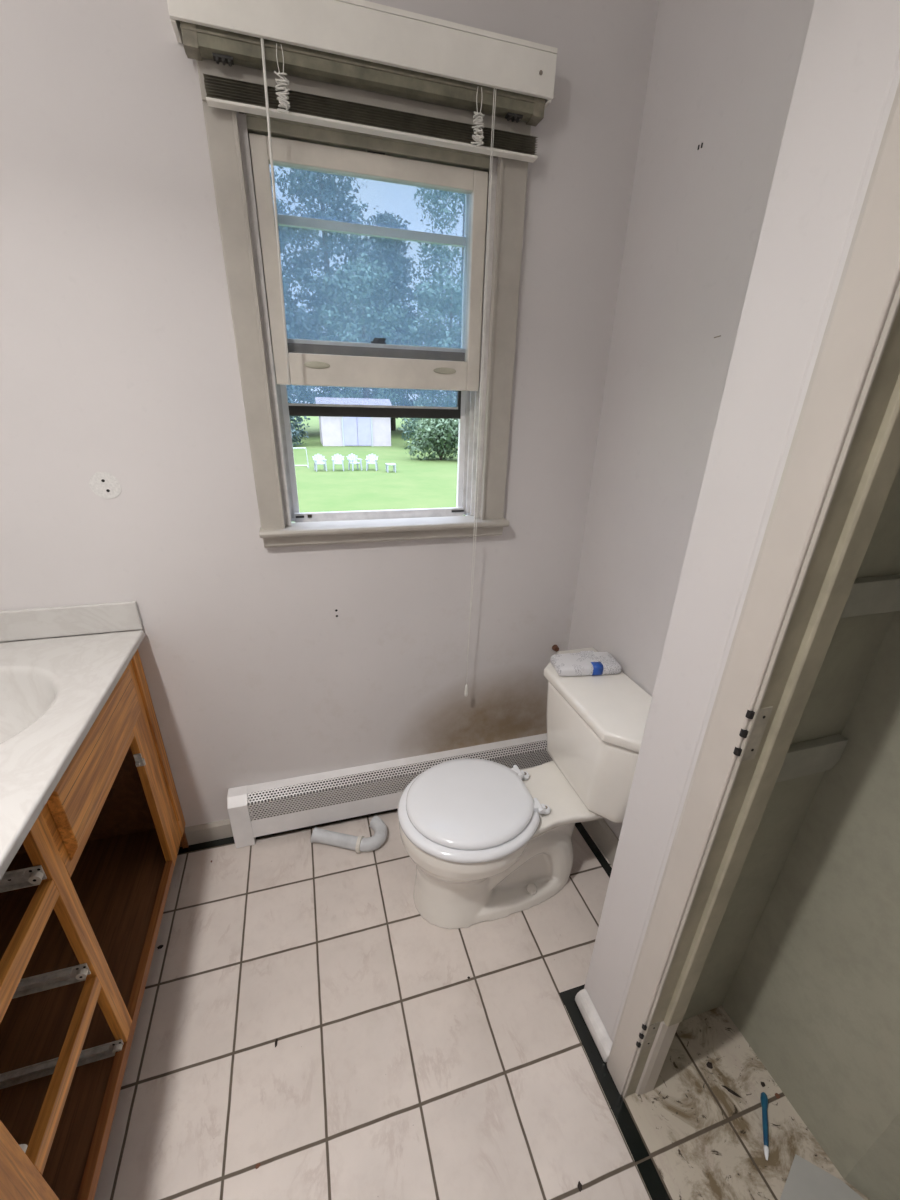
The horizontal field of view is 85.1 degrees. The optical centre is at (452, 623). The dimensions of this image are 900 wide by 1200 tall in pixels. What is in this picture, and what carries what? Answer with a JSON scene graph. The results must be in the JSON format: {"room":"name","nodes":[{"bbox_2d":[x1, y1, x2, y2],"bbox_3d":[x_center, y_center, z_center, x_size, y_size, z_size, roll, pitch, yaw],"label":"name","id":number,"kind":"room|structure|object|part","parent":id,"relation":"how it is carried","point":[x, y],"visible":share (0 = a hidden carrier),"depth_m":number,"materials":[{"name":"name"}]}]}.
{"room":"bathroom","nodes":[
{"label":"bathroom","id":0,"kind":"room"},
{"bbox_2d":[0,0,658,826],"bbox_3d":[-0.458,-0.387,1.400,2.270,2.470,0.140,-6,26,-16],"label":"wall","id":1,"kind":"structure","parent":0,"point":[118,353],"depth_m":1.25,"materials":[{"name":"paint"}]},
{"bbox_2d":[0,601,142,641],"bbox_3d":[-1.138,0.005,1.269,0.580,0.082,0.015,-6,26,-16],"label":"backsplash","id":2,"kind":"structure","parent":1,"relation":"attached to","point":[48,622],"depth_m":1.30,"materials":[{"name":"stone"}]},
{"bbox_2d":[89,472,120,498],"bbox_3d":[-0.856,-0.341,1.208,0.067,0.066,0.002,-6,26,-16],"label":"wall patch","id":3,"kind":"structure","parent":1,"relation":"attached to","point":[105,485],"depth_m":1.21,"materials":[{"name":"white paint"}]},
{"bbox_2d":[185,819,232,844],"bbox_3d":[-0.845,0.724,1.707,0.180,0.072,0.013,-6,26,-16],"label":"baseboard","id":4,"kind":"structure","parent":1,"relation":"attached to","point":[211,831],"depth_m":1.70,"materials":[{"name":"paint"}]},
{"bbox_2d":[330,607,342,618],"bbox_3d":[-0.360,-0.034,1.518,0.038,0.038,0.002,-6,26,-16],"label":"wall patch","id":5,"kind":"structure","parent":1,"relation":"attached to","point":[336,613],"depth_m":1.52,"materials":[{"name":"paint"}]},
{"bbox_2d":[167,0,557,108],"bbox_3d":[-0.153,-1.182,1.002,0.767,0.082,0.076,-6,26,-16],"label":"window valance","id":6,"kind":"object","parent":1,"relation":"attached to","point":[358,29],"visible":0.88,"depth_m":0.97,"materials":[{"name":"paint"}]},
{"bbox_2d":[196,58,530,547],"bbox_3d":[-0.189,-0.745,1.303,0.722,1.035,0.215,-6,26,-16],"label":"window","id":7,"kind":"structure","parent":1,"relation":"in","point":[296,145],"depth_m":1.24,"materials":[{"name":"paint"}]},
{"bbox_3d":[-0.483,-0.655,1.173,0.062,0.865,0.020,-6,26,-16],"label":"casing","id":8,"kind":"part","parent":7,"relation":"part of","materials":[{"name":"paint"}]},
{"bbox_3d":[-0.342,-0.653,1.239,0.064,0.016,0.003,-6,26,-16],"label":"finger pull","id":9,"kind":"part","parent":7,"relation":"part of","materials":[{"name":"metal"}]},
{"bbox_3d":[-0.193,-0.909,1.234,0.546,0.431,0.026,-6,26,-16],"label":"sash","id":10,"kind":"part","parent":7,"relation":"part of","materials":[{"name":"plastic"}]},
{"bbox_2d":[180,21,544,696],"bbox_3d":[-0.171,-0.443,1.334,0.738,1.582,0.055,-6,26,-16],"label":"mini blind","id":11,"kind":"object","parent":7,"relation":"attached to","point":[199,41],"visible":1,"depth_m":1.02,"materials":[{"name":"paint"}]},
{"bbox_3d":[-0.144,-1.057,1.056,0.705,0.005,0.027,-6,26,-16],"label":"rail","id":12,"kind":"part","parent":11,"relation":"part of","materials":[{"name":"paint"}]},
{"bbox_3d":[0.068,-0.473,1.386,0.005,1.526,0.015,-6,26,-16],"label":"pull cord","id":13,"kind":"part","parent":11,"relation":"part of","materials":[{"name":"white fabric"}]},
{"bbox_3d":[0.071,-0.518,1.365,0.005,1.426,0.016,-19,32,-38],"label":"pull cord","id":14,"kind":"part","parent":11,"relation":"part of","materials":[{"name":"white fabric"}]},
{"bbox_3d":[-0.160,-1.134,1.055,0.711,0.120,0.020,-6,26,-16],"label":"head casing","id":15,"kind":"part","parent":7,"relation":"part of","materials":[{"name":"paint"}]},
{"bbox_3d":[-0.183,-0.850,1.218,0.540,0.477,0.030,-6,26,-16],"label":"sash","id":16,"kind":"part","parent":7,"relation":"part of","materials":[{"name":"paint"}]},
{"bbox_3d":[-0.213,-0.732,1.366,0.562,0.873,0.016,-6,26,-16],"label":"storm frame","id":17,"kind":"part","parent":7,"relation":"part of","materials":[{"name":"metal"}]},
{"bbox_3d":[-0.214,-0.636,1.408,0.494,0.081,0.016,-6,26,-16],"label":"storm rail","id":18,"kind":"part","parent":7,"relation":"part of","materials":[{"name":"metal"}]},
{"bbox_3d":[-0.217,-0.339,1.523,0.524,0.028,0.015,-6,26,-16],"label":"sill rail","id":19,"kind":"part","parent":7,"relation":"part of","materials":[{"name":"plastic"}]},
{"bbox_3d":[-0.022,-0.686,1.330,0.064,0.016,0.003,-6,26,-16],"label":"finger pull","id":20,"kind":"part","parent":7,"relation":"part of","materials":[{"name":"metal"}]},
{"bbox_3d":[0.132,-0.718,1.349,0.073,0.865,0.020,-6,26,-16],"label":"casing","id":21,"kind":"part","parent":7,"relation":"part of","materials":[{"name":"paint"}]},
{"bbox_2d":[227,733,551,847],"bbox_3d":[-0.171,0.607,1.843,1.219,0.206,0.071,-6,26,-16],"label":"baseboard heater","id":22,"kind":"object","parent":1,"relation":"attached to","point":[266,808],"visible":0.63,"depth_m":1.75,"materials":[{"name":"metal"}]},
{"bbox_3d":[-0.135,0.660,1.846,1.156,0.107,0.009,-6,26,-16],"label":"panel","id":23,"kind":"part","parent":22,"relation":"part of","materials":[{"name":"metal"}]},
{"bbox_3d":[-0.144,0.506,1.823,1.156,0.002,0.037,-6,26,-16],"label":"plate","id":24,"kind":"part","parent":22,"relation":"part of","materials":[{"name":"metal"}]},
{"bbox_3d":[-0.149,0.585,1.868,1.156,0.170,0.001,-6,26,-16],"label":"plate","id":25,"kind":"part","parent":22,"relation":"part of","materials":[{"name":"metal"}]},
{"bbox_2d":[552,645,558,651],"bbox_3d":[0.381,0.091,1.814,0.024,0.024,0.018,-6,26,-16],"label":"pipe stub","id":26,"kind":"object","parent":1,"relation":"attached to","point":[554,647],"visible":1,"depth_m":1.81,"materials":[{"name":"brown metal"}]},
{"bbox_2d":[94,810,869,1199],"bbox_3d":[-0.093,1.261,0.742,2.050,0.050,2.558,-6,26,-16],"label":"floor","id":27,"kind":"structure","parent":0,"point":[391,1073],"depth_m":1.16,"materials":[{"name":"tile"}]},
{"bbox_2d":[0,649,188,1199],"bbox_3d":[-1.011,0.629,1.031,0.571,0.805,1.010,-6,26,-16],"label":"vanity cabinet","id":28,"kind":"object","parent":27,"relation":"on","point":[83,897],"visible":0.85,"depth_m":1.06,"materials":[{"name":"brown wood"}]},
{"bbox_3d":[-0.677,0.528,0.753,0.019,0.040,0.279,-6,26,-16],"label":"rail","id":29,"kind":"part","parent":28,"relation":"part of","materials":[{"name":"brown wood"}]},
{"bbox_3d":[-0.684,0.781,0.870,0.019,0.038,0.279,-6,26,-16],"label":"rail","id":30,"kind":"part","parent":28,"relation":"part of","materials":[{"name":"brown wood"}]},
{"bbox_2d":[0,601,144,879],"bbox_3d":[-0.993,0.274,0.859,0.583,0.220,1.030,-6,26,-16],"label":"countertop","id":31,"kind":"structure","parent":28,"relation":"on","point":[53,691],"depth_m":1.15,"materials":[{"name":"stone"}]},
{"bbox_2d":[0,665,63,744],"bbox_3d":[-1.031,0.249,1.007,0.399,0.137,0.426,-6,26,-16],"label":"basin","id":32,"kind":"object","parent":31,"relation":"in","point":[30,695],"depth_m":1.15,"materials":[{"name":"ceramic"}]},
{"bbox_2d":[0,828,165,1199],"bbox_3d":[-1.036,0.905,1.153,0.525,0.012,0.982,-6,26,-16],"label":"shelf","id":33,"kind":"object","parent":28,"relation":"attached to","point":[118,879],"depth_m":1.17,"materials":[{"name":"brown wood"}]},
{"bbox_3d":[-0.791,0.292,1.070,0.019,0.215,0.445,-6,26,-16],"label":"rail","id":34,"kind":"part","parent":28,"relation":"part of","materials":[{"name":"brown wood"}]},
{"bbox_3d":[-0.778,0.280,1.094,0.021,0.172,0.451,-6,26,-16],"label":"false drawer","id":35,"kind":"part","parent":28,"relation":"part of","materials":[{"name":"brown wood"}]},
{"bbox_3d":[-1.172,0.427,1.458,0.526,0.805,0.014,-6,26,-16],"label":"panel","id":36,"kind":"part","parent":28,"relation":"part of","materials":[{"name":"brown wood"}]},
{"bbox_3d":[-0.761,0.897,1.180,0.019,0.030,0.766,-6,26,-16],"label":"rail","id":37,"kind":"part","parent":28,"relation":"part of","materials":[{"name":"brown wood"}]},
{"bbox_2d":[178,808,397,853],"bbox_3d":[-0.264,0.707,1.869,1.405,0.002,0.028,-6,26,-16],"label":"floor strip","id":38,"kind":"object","parent":27,"relation":"on","point":[214,843],"visible":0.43,"depth_m":1.71,"materials":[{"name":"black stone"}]},
{"bbox_2d":[311,816,386,852],"bbox_3d":[-0.360,0.749,1.718,0.263,0.057,0.136,-6,26,-16],"label":"trap","id":39,"kind":"object","parent":27,"relation":"on","point":[359,844],"visible":1,"depth_m":1.70,"materials":[{"name":"grey plastic"}]},
{"bbox_2d":[398,647,651,928],"bbox_3d":[0.194,0.525,1.481,0.727,0.682,0.516,-6,26,-16],"label":"toilet","id":40,"kind":"object","parent":27,"relation":"on","point":[486,840],"visible":1,"depth_m":1.40,"materials":[{"name":"ceramic"}]},
{"bbox_3d":[0.034,0.524,1.409,0.382,0.026,0.374,-6,26,-16],"label":"seat","id":41,"kind":"part","parent":40,"relation":"part of","materials":[{"name":"plastic"}]},
{"bbox_3d":[0.045,0.499,1.401,0.358,0.025,0.336,-6,26,-16],"label":"seat lid","id":42,"kind":"part","parent":40,"relation":"part of","materials":[{"name":"plastic"}]},
{"bbox_3d":[0.168,0.679,1.531,0.668,0.358,0.374,-6,26,-16],"label":"bowl","id":43,"kind":"part","parent":40,"relation":"part of","materials":[{"name":"ceramic"}]},
{"bbox_2d":[550,651,621,676],"bbox_3d":[0.408,0.121,1.510,0.198,0.037,0.104,-2,25,-8],"label":"pack","id":44,"kind":"object","parent":40,"relation":"on","point":[583,663],"visible":1,"depth_m":1.48,"materials":[{"name":"white plastic"}]},
{"bbox_3d":[0.436,0.353,1.480,0.208,0.285,0.486,-6,26,-16],"label":"tank","id":45,"kind":"part","parent":40,"relation":"part of","materials":[{"name":"ceramic"}]},
{"bbox_3d":[0.440,0.207,1.413,0.231,0.034,0.516,-6,26,-16],"label":"tank lid","id":46,"kind":"part","parent":40,"relation":"part of","materials":[{"name":"ceramic"}]},
{"bbox_2d":[559,984,584,1004],"bbox_3d":[0.444,0.974,1.338,0.328,0.003,0.029,-6,26,-16],"label":"floor strip","id":47,"kind":"object","parent":27,"relation":"on","point":[568,996],"visible":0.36,"depth_m":1.30,"materials":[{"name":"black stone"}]},
{"bbox_2d":[577,1181,581,1191],"bbox_3d":[0.255,1.129,0.985,0.010,0.005,0.014,-6,26,-16],"label":"crumb","id":48,"kind":"object","parent":27,"relation":"on","point":[579,1186],"visible":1,"depth_m":0.98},
{"bbox_2d":[575,822,611,877],"bbox_3d":[0.503,0.798,1.722,0.028,0.002,0.744,-6,26,-16],"label":"floor strip","id":49,"kind":"object","parent":27,"relation":"on","point":[579,826],"visible":0.29,"depth_m":1.73,"materials":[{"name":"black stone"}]},
{"bbox_2d":[565,1001,669,1199],"bbox_3d":[0.430,1.166,0.921,0.034,0.002,0.844,-6,26,-16],"label":"floor strip","id":50,"kind":"object","parent":27,"relation":"on","point":[655,1187],"visible":1,"depth_m":1.09,"materials":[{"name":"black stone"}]},
{"bbox_2d":[706,1061,712,1068],"bbox_3d":[0.613,1.053,1.171,0.016,0.008,0.014,-6,26,-16],"label":"crumb","id":51,"kind":"object","parent":27,"relation":"on","point":[709,1064],"visible":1,"depth_m":1.17,"materials":[{"name":"black"}]},
{"bbox_2d":[721,1085,740,1097],"bbox_3d":[0.641,1.075,1.128,0.044,0.003,0.007,17,29,30],"label":"crumb","id":52,"kind":"object","parent":27,"relation":"on","point":[727,1088],"visible":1,"depth_m":1.13,"materials":[{"name":"black"}]},
{"bbox_2d":[760,1092,768,1159],"bbox_3d":[0.683,1.096,1.075,0.016,0.016,0.122,14,28,26],"label":"stick","id":53,"kind":"object","parent":27,"relation":"on","point":[763,1097],"visible":1,"depth_m":1.08,"materials":[{"name":"blue plastic"}]},
{"bbox_2d":[780,1154,863,1199],"bbox_3d":[0.745,1.185,0.897,0.252,0.003,0.306,-6,26,-16],"label":"loose sheet","id":54,"kind":"object","parent":27,"relation":"on","point":[805,1180],"visible":1,"depth_m":0.99,"materials":[{"name":"white paper"}]},
{"bbox_2d":[567,0,899,1199],"bbox_3d":[0.892,0.066,0.506,0.160,2.470,2.558,-6,26,-16],"label":"wall","id":55,"kind":"structure","parent":0,"point":[722,76],"depth_m":1.06,"materials":[{"name":"paint"}]},
{"bbox_2d":[582,818,618,866],"bbox_3d":[0.536,0.755,1.686,0.014,0.109,0.736,-6,26,-16],"label":"baseboard","id":56,"kind":"structure","parent":55,"relation":"attached to","point":[600,831],"depth_m":1.70,"materials":[{"name":"paint"}]},
{"bbox_2d":[575,57,899,1061],"bbox_3d":[0.646,0.268,0.052,0.088,2.470,1.748,-6,26,-16],"label":"wall","id":57,"kind":"structure","parent":0,"point":[896,78],"depth_m":0.67,"materials":[{"name":"paint"}]},
{"bbox_2d":[607,80,899,1097],"bbox_3d":[0.559,0.263,0.355,0.088,2.120,0.888,-6,26,-16],"label":"door frame","id":58,"kind":"structure","parent":57,"relation":"in","point":[842,464],"depth_m":0.62,"materials":[{"name":"paint"}]},
{"bbox_2d":[584,0,899,1038],"bbox_3d":[0.603,-0.085,0.815,0.436,2.470,0.126,-6,26,-16],"label":"wall","id":59,"kind":"structure","parent":0,"point":[851,53],"depth_m":0.71,"materials":[{"name":"paint"}]},
{"bbox_2d":[776,734,847,782],"bbox_3d":[0.602,0.253,0.891,0.258,0.068,0.018,-6,26,-16],"label":"cleat","id":60,"kind":"object","parent":59,"relation":"attached to","point":[818,755],"visible":0.55,"depth_m":0.90,"materials":[{"name":"paint"}]},
{"bbox_2d":[840,574,899,617],"bbox_3d":[0.612,-0.040,0.756,0.260,0.057,0.018,-6,26,-16],"label":"cleat","id":61,"kind":"object","parent":59,"relation":"attached to","point":[878,594],"visible":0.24,"depth_m":0.76,"materials":[{"name":"paint"}]},
{"label":"outside","id":62,"kind":"structure","parent":0,"visible":0},
{"bbox_2d":[291,416,464,521],"bbox_3d":[-6.490,-33.795,82.270,220.000,0.300,168.500,-6,26,-16],"label":"lawn","id":63,"kind":"structure","parent":62,"point":[415,483],"depth_m":24.95,"materials":[{"name":"green plant"}]},
{"bbox_2d":[269,165,324,421],"bbox_3d":[-18.067,-32.520,41.938,16.660,30.570,13.412,15,28,26],"label":"conifer tree","id":64,"kind":"object","parent":63,"relation":"on","point":[289,235],"visible":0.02,"depth_m":42.55,"materials":[{"name":"green plant"}]},
{"bbox_2d":[288,399,309,445],"bbox_3d":[-12.807,-15.558,38.160,3.189,3.581,3.085,18,29,31],"label":"bush","id":65,"kind":"object","parent":63,"relation":"on","point":[295,434],"visible":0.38,"depth_m":38.02,"materials":[{"name":"green plant"}]},
{"bbox_2d":[293,448,308,467],"bbox_3d":[-9.026,-9.337,27.486,1.770,1.091,0.961,-6,26,-16],"label":"goal","id":66,"kind":"object","parent":63,"relation":"on","point":[293,448],"visible":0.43,"depth_m":27.35,"materials":[{"name":"white plastic"}]},
{"bbox_2d":[283,283,321,403],"bbox_3d":[-16.878,-23.493,43.445,10.516,12.994,10.382,-6,26,-16],"label":"leafy tree","id":67,"kind":"object","parent":63,"relation":"on","point":[304,332],"visible":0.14,"depth_m":42.77,"materials":[{"name":"green plant"}]},
{"bbox_2d":[312,454,326,471],"bbox_3d":[-7.211,-8.748,26.624,0.667,0.840,0.630,-10,27,-24],"label":"garden chair","id":68,"kind":"object","parent":63,"relation":"on","point":[320,459],"visible":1,"depth_m":26.69,"materials":[{"name":"plastic"}]},
{"bbox_3d":[-7.308,-9.023,26.736,0.667,0.440,0.150,-10,27,-24],"label":"backrest","id":69,"kind":"part","parent":68,"relation":"part of","materials":[{"name":"plastic"}]},
{"bbox_2d":[332,454,343,470],"bbox_3d":[-6.284,-8.843,26.888,0.667,0.840,0.630,-3,25,-11],"label":"garden chair","id":70,"kind":"object","parent":63,"relation":"on","point":[337,459],"visible":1,"depth_m":26.98,"materials":[{"name":"plastic"}]},
{"bbox_3d":[-6.324,-9.124,27.018,0.667,0.440,0.150,-3,25,-11],"label":"backrest","id":71,"kind":"part","parent":70,"relation":"part of","materials":[{"name":"plastic"}]},
{"bbox_2d":[276,166,406,403],"bbox_3d":[-12.199,-35.755,45.837,16.432,33.492,14.992,11,26,18],"label":"conifer tree","id":72,"kind":"object","parent":63,"relation":"on","point":[327,187],"visible":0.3,"depth_m":44.82,"materials":[{"name":"green plant"}]},
{"bbox_2d":[315,397,391,445],"bbox_3d":[-8.217,-16.840,40.849,6.000,3.550,4.200,-6,26,-16],"label":"garden shed","id":73,"kind":"object","parent":63,"relation":"on","point":[334,431],"visible":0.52,"depth_m":39.55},
{"bbox_3d":[-8.212,-15.621,39.342,1.050,2.500,0.090,-6,26,-16],"label":"door","id":74,"kind":"part","parent":73,"relation":"part of","materials":[{"name":"paint"}]},
{"bbox_3d":[-7.681,-15.707,39.467,2.450,2.680,0.110,-6,26,-16],"label":"door trim","id":75,"kind":"part","parent":73,"relation":"part of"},
{"bbox_3d":[-7.164,-15.727,39.641,1.060,2.500,0.090,-6,26,-16],"label":"door","id":76,"kind":"part","parent":73,"relation":"part of","materials":[{"name":"paint"}]},
{"bbox_2d":[346,454,361,470],"bbox_3d":[-5.447,-8.971,27.220,0.667,0.840,0.630,-16,30,-34],"label":"garden chair","id":77,"kind":"object","parent":63,"relation":"on","point":[352,456],"visible":1,"depth_m":27.23,"materials":[{"name":"plastic"}]},
{"bbox_3d":[-5.585,-9.237,27.309,0.667,0.440,0.150,-16,30,-34],"label":"backrest","id":78,"kind":"part","parent":77,"relation":"part of","materials":[{"name":"plastic"}]},
{"bbox_2d":[310,253,408,405],"bbox_3d":[-8.633,-25.835,46.799,10.123,14.878,9.367,-21,33,-40],"label":"leafy tree","id":79,"kind":"object","parent":63,"relation":"on","point":[357,286],"visible":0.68,"depth_m":43.58,"materials":[{"name":"green plant"}]},
{"bbox_2d":[365,454,377,470],"bbox_3d":[-4.518,-9.022,27.390,0.667,0.840,0.630,0,25,-3],"label":"garden chair","id":80,"kind":"object","parent":63,"relation":"on","point":[371,457],"visible":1,"depth_m":27.50,"materials":[{"name":"plastic"}]},
{"bbox_3d":[-4.522,-9.305,27.524,0.667,0.440,0.150,0,25,-3],"label":"backrest","id":81,"kind":"part","parent":80,"relation":"part of","materials":[{"name":"plastic"}]},
{"bbox_2d":[385,463,395,472],"bbox_3d":[-3.410,-8.584,27.003,0.500,0.430,0.500,-6,26,-16],"label":"garden table","id":82,"kind":"object","parent":63,"relation":"on","point":[387,464],"visible":1,"depth_m":26.97,"materials":[{"name":"plastic"}]},
{"bbox_2d":[344,211,441,430],"bbox_3d":[-7.279,-32.800,54.643,14.643,21.016,13.550,-18,31,-36],"label":"conifer tree","id":83,"kind":"object","parent":63,"relation":"on","point":[390,248],"visible":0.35,"depth_m":51.88,"materials":[{"name":"green plant"}]},
{"bbox_2d":[398,401,441,447],"bbox_3d":[-2.376,-16.097,39.840,4.114,3.630,4.110,-6,26,-16],"label":"bush","id":84,"kind":"object","parent":63,"relation":"on","point":[408,422],"visible":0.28,"depth_m":39.37,"materials":[{"name":"green plant"}]},
{"bbox_2d":[393,266,462,406],"bbox_3d":[-0.610,-25.374,46.871,9.832,14.413,9.830,-6,26,-16],"label":"leafy tree","id":85,"kind":"object","parent":63,"relation":"on","point":[434,300],"visible":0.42,"depth_m":44.15,"materials":[{"name":"green plant"}]},
{"bbox_2d":[404,418,458,459],"bbox_3d":[-0.996,-12.357,32.381,4.488,3.390,3.980,-6,26,-16],"label":"bush","id":86,"kind":"object","parent":63,"relation":"on","point":[443,436],"visible":0.79,"depth_m":31.78,"materials":[{"name":"green plant"}]},
{"bbox_2d":[404,187,464,419],"bbox_3d":[0.455,-33.754,52.288,12.114,25.136,12.872,9,26,16],"label":"leafy tree","id":87,"kind":"object","parent":63,"relation":"on","point":[437,195],"visible":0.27,"depth_m":48.93,"materials":[{"name":"green plant"}]}
]}

